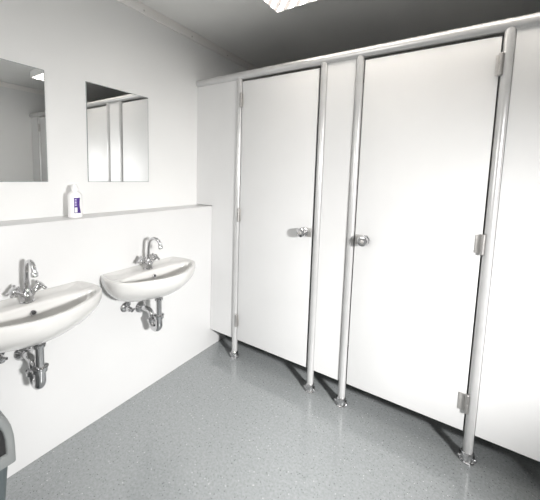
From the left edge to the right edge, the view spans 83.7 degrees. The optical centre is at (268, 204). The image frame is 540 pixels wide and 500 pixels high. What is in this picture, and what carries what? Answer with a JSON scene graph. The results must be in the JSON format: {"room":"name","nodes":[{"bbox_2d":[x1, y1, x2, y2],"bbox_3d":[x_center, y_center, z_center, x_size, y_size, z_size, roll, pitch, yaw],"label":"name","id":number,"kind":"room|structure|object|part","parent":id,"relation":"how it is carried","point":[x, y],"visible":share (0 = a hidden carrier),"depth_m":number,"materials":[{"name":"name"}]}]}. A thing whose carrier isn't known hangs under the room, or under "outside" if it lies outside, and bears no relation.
{"room":"public restroom","nodes":[
{"label":"public restroom","id":0,"kind":"room"},
{"bbox_2d":[0,204,225,477],"bbox_3d":[-0.781,0.582,1.892,0.160,1.094,3.050,5,6,32],"label":"wall","id":1,"kind":"structure","parent":0,"point":[112,355],"depth_m":1.58,"materials":[{"name":"white laminate"}]},
{"bbox_2d":[0,353,7,363],"bbox_3d":[-1.078,0.580,1.206,0.074,0.129,0.056,5,6,32],"label":"angle valve","id":2,"kind":"object","parent":1,"relation":"attached to","point":[3,359],"visible":0.74,"depth_m":1.20,"materials":[{"name":"silver metal"}]},
{"bbox_3d":[-1.057,0.619,1.196,0.020,0.025,0.038,5,6,32],"label":"valve handle","id":3,"kind":"part","parent":2,"relation":"part of","materials":[{"name":"silver metal"}]},
{"bbox_2d":[0,259,101,352],"bbox_3d":[-0.920,0.398,1.197,0.322,0.350,0.516,5,6,32],"label":"basin","id":4,"kind":"object","parent":1,"relation":"attached to","point":[34,317],"visible":1,"depth_m":1.21,"materials":[{"name":"ceramic"}]},
{"bbox_2d":[5,259,46,303],"bbox_3d":[-0.963,0.312,1.218,0.121,0.188,0.133,5,6,32],"label":"mixer tap","id":5,"kind":"object","parent":4,"relation":"on","point":[27,296],"depth_m":1.23,"materials":[{"name":"silver metal"}]},
{"bbox_2d":[13,342,48,389],"bbox_3d":[-0.979,0.649,1.256,0.198,0.212,0.072,5,6,32],"label":"trap","id":6,"kind":"object","parent":4,"relation":"attached to","point":[36,372],"visible":0.94,"depth_m":1.22,"materials":[{"name":"silver metal"}]},
{"bbox_2d":[67,184,82,217],"bbox_3d":[-0.961,-0.018,1.500,0.063,0.164,0.062,5,6,32],"label":"soap bottle","id":7,"kind":"object","parent":1,"relation":"on","point":[75,208],"visible":1,"depth_m":1.48,"materials":[{"name":"white plastic"}]},
{"bbox_2d":[120,302,134,311],"bbox_3d":[-0.775,0.545,1.676,0.074,0.129,0.056,5,6,32],"label":"angle valve","id":8,"kind":"object","parent":1,"relation":"attached to","point":[125,306],"visible":0.94,"depth_m":1.68,"materials":[{"name":"silver metal"}]},
{"bbox_2d":[101,237,194,301],"bbox_3d":[-0.611,0.361,1.677,0.322,0.350,0.516,5,6,32],"label":"basin","id":9,"kind":"object","parent":1,"relation":"attached to","point":[153,279],"visible":1,"depth_m":1.61,"materials":[{"name":"ceramic"}]},
{"bbox_3d":[-0.614,0.450,1.685,0.322,0.173,0.516,5,6,32],"label":"bowl","id":10,"kind":"part","parent":9,"relation":"part of","materials":[{"name":"ceramic"}]},
{"bbox_2d":[135,297,163,331],"bbox_3d":[-0.672,0.614,1.733,0.198,0.212,0.072,5,6,32],"label":"trap","id":11,"kind":"object","parent":9,"relation":"attached to","point":[155,320],"visible":0.94,"depth_m":1.70,"materials":[{"name":"silver metal"}]},
{"bbox_2d":[136,237,162,269],"bbox_3d":[-0.656,0.276,1.699,0.118,0.188,0.133,5,6,32],"label":"mixer tap","id":12,"kind":"object","parent":9,"relation":"on","point":[148,264],"depth_m":1.71,"materials":[{"name":"silver metal"}]},
{"bbox_2d":[0,0,262,220],"bbox_3d":[-0.871,-0.046,1.903,0.100,2.335,3.250,5,6,32],"label":"wall","id":13,"kind":"structure","parent":0,"point":[108,43],"depth_m":1.65,"materials":[{"name":"white paint"}]},
{"bbox_2d":[0,58,47,181],"bbox_3d":[-1.169,-0.361,1.291,0.004,0.527,0.373,5,6,32],"label":"wall mirror","id":14,"kind":"object","parent":13,"relation":"attached to","point":[23,142],"visible":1,"depth_m":1.37,"materials":[{"name":"clear glass"}]},
{"bbox_2d":[85,81,148,181],"bbox_3d":[-0.865,-0.397,1.763,0.004,0.527,0.373,5,6,32],"label":"wall mirror","id":15,"kind":"object","parent":13,"relation":"attached to","point":[117,120],"visible":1,"depth_m":1.74,"materials":[{"name":"clear glass"}]},
{"bbox_2d":[117,0,271,77],"bbox_3d":[-0.786,-1.175,1.764,0.016,0.055,3.050,5,6,32],"label":"trim","id":16,"kind":"structure","parent":13,"relation":"attached to","point":[136,5],"depth_m":2.08,"materials":[{"name":"paint"}]},
{"bbox_2d":[6,312,539,499],"bbox_3d":[0.378,1.284,1.199,3.160,0.100,3.250,5,6,32],"label":"floor","id":17,"kind":"structure","parent":0,"point":[217,426],"depth_m":1.48,"materials":[{"name":"plastic"}]},
{"bbox_2d":[0,411,15,499],"bbox_3d":[-1.054,0.934,1.009,0.241,0.541,0.272,5,6,32],"label":"waste bin","id":18,"kind":"object","parent":17,"relation":"on","point":[7,442],"visible":1,"depth_m":1.03,"materials":[{"name":"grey plastic"}]},
{"bbox_3d":[-1.049,0.781,0.994,0.241,0.232,0.272,5,6,32],"label":"bin lid","id":19,"kind":"part","parent":18,"relation":"part of","materials":[{"name":"grey plastic"}]},
{"bbox_2d":[230,78,242,358],"bbox_3d":[-0.218,0.135,2.120,0.066,1.975,0.066,1,6,-12],"label":"post","id":20,"kind":"object","parent":17,"relation":"on","point":[234,354],"visible":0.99,"depth_m":2.10,"materials":[{"name":"metal"}]},
{"bbox_2d":[235,68,319,366],"bbox_3d":[0.015,0.101,1.934,0.563,1.807,0.072,5,6,32],"label":"door","id":21,"kind":"structure","parent":20,"relation":"attached to","point":[275,215],"depth_m":1.93,"materials":[{"name":"laminate"}]},
{"bbox_3d":[0.203,0.167,1.811,0.054,0.054,0.054,5,6,32],"label":"lock knob","id":22,"kind":"part","parent":21,"relation":"part of","materials":[{"name":"silver metal"}]},
{"bbox_3d":[0.231,0.167,1.825,0.067,0.054,0.004,5,6,32],"label":"lock plate","id":23,"kind":"part","parent":21,"relation":"part of","materials":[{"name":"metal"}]},
{"bbox_2d":[303,62,327,393],"bbox_3d":[0.290,0.182,1.797,0.066,1.975,0.066,1,6,-12],"label":"post","id":24,"kind":"object","parent":17,"relation":"on","point":[309,387],"visible":0.98,"depth_m":1.78,"materials":[{"name":"silver metal"}]},
{"bbox_2d":[334,55,364,407],"bbox_3d":[0.461,0.197,1.688,0.066,1.975,0.066,1,6,-12],"label":"post","id":25,"kind":"object","parent":17,"relation":"on","point":[340,400],"visible":1,"depth_m":1.67,"materials":[{"name":"silver metal"}]},
{"bbox_2d":[457,27,516,465],"bbox_3d":[0.985,0.246,1.355,0.066,1.975,0.066,1,6,-12],"label":"post","id":26,"kind":"object","parent":17,"relation":"on","point":[466,455],"visible":1,"depth_m":1.33,"materials":[{"name":"silver metal"}]},
{"bbox_2d":[197,25,539,461],"bbox_3d":[0.347,0.117,1.757,2.128,1.830,0.013,5,6,32],"label":"wall","id":27,"kind":"structure","parent":26,"relation":"attached to","point":[508,408],"depth_m":1.37,"materials":[{"name":"laminate"}]},
{"bbox_2d":[346,36,503,430],"bbox_3d":[0.715,0.165,1.489,0.582,1.807,0.072,5,6,32],"label":"door","id":28,"kind":"structure","parent":26,"relation":"attached to","point":[428,114],"depth_m":1.49,"materials":[{"name":"laminate"}]},
{"bbox_3d":[0.510,0.193,1.648,0.067,0.054,0.004,5,6,32],"label":"lock plate","id":29,"kind":"part","parent":28,"relation":"part of","materials":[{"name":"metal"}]},
{"bbox_3d":[0.509,0.196,1.616,0.054,0.054,0.054,5,6,32],"label":"lock knob","id":30,"kind":"part","parent":28,"relation":"part of","materials":[{"name":"silver metal"}]},
{"bbox_2d":[137,0,539,75],"bbox_3d":[0.454,-1.138,0.968,3.160,0.100,3.250,5,6,32],"label":"ceiling","id":31,"kind":"structure","parent":0,"point":[252,31],"depth_m":1.94,"materials":[{"name":"white paint"}]},
{"bbox_2d":[263,0,317,12],"bbox_3d":[0.595,-1.077,1.276,1.413,0.072,0.182,5,6,32],"label":"ceiling lamp","id":32,"kind":"object","parent":31,"relation":"attached to","point":[277,6],"visible":1,"depth_m":1.64,"materials":[{"name":"plastic"}]},
{"bbox_2d":[274,35,512,359],"bbox_3d":[1.267,-0.026,2.405,2.960,2.335,0.100,5,6,32],"label":"wall","id":33,"kind":"structure","parent":0,"point":[498,35],"depth_m":2.22,"materials":[{"name":"white paint"}]},
{"bbox_2d":[348,84,363,344],"bbox_3d":[0.659,0.093,2.168,0.013,1.818,0.970,5,6,32],"label":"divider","id":34,"kind":"object","parent":33,"relation":"attached to","point":[363,84],"visible":0.02,"depth_m":2.06,"materials":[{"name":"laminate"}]},
{"bbox_3d":[1.749,0.316,0.869,0.082,1.975,0.064,5,6,32],"label":"post","id":35,"kind":"object","parent":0,"visible":0},
{"bbox_2d":[196,12,539,86],"bbox_3d":[0.725,-0.779,1.446,2.960,0.052,0.052,5,6,32],"label":"rail","id":36,"kind":"object","parent":35,"relation":"on","point":[500,26],"visible":0.95,"depth_m":1.49,"materials":[{"name":"metal"}]}
]}

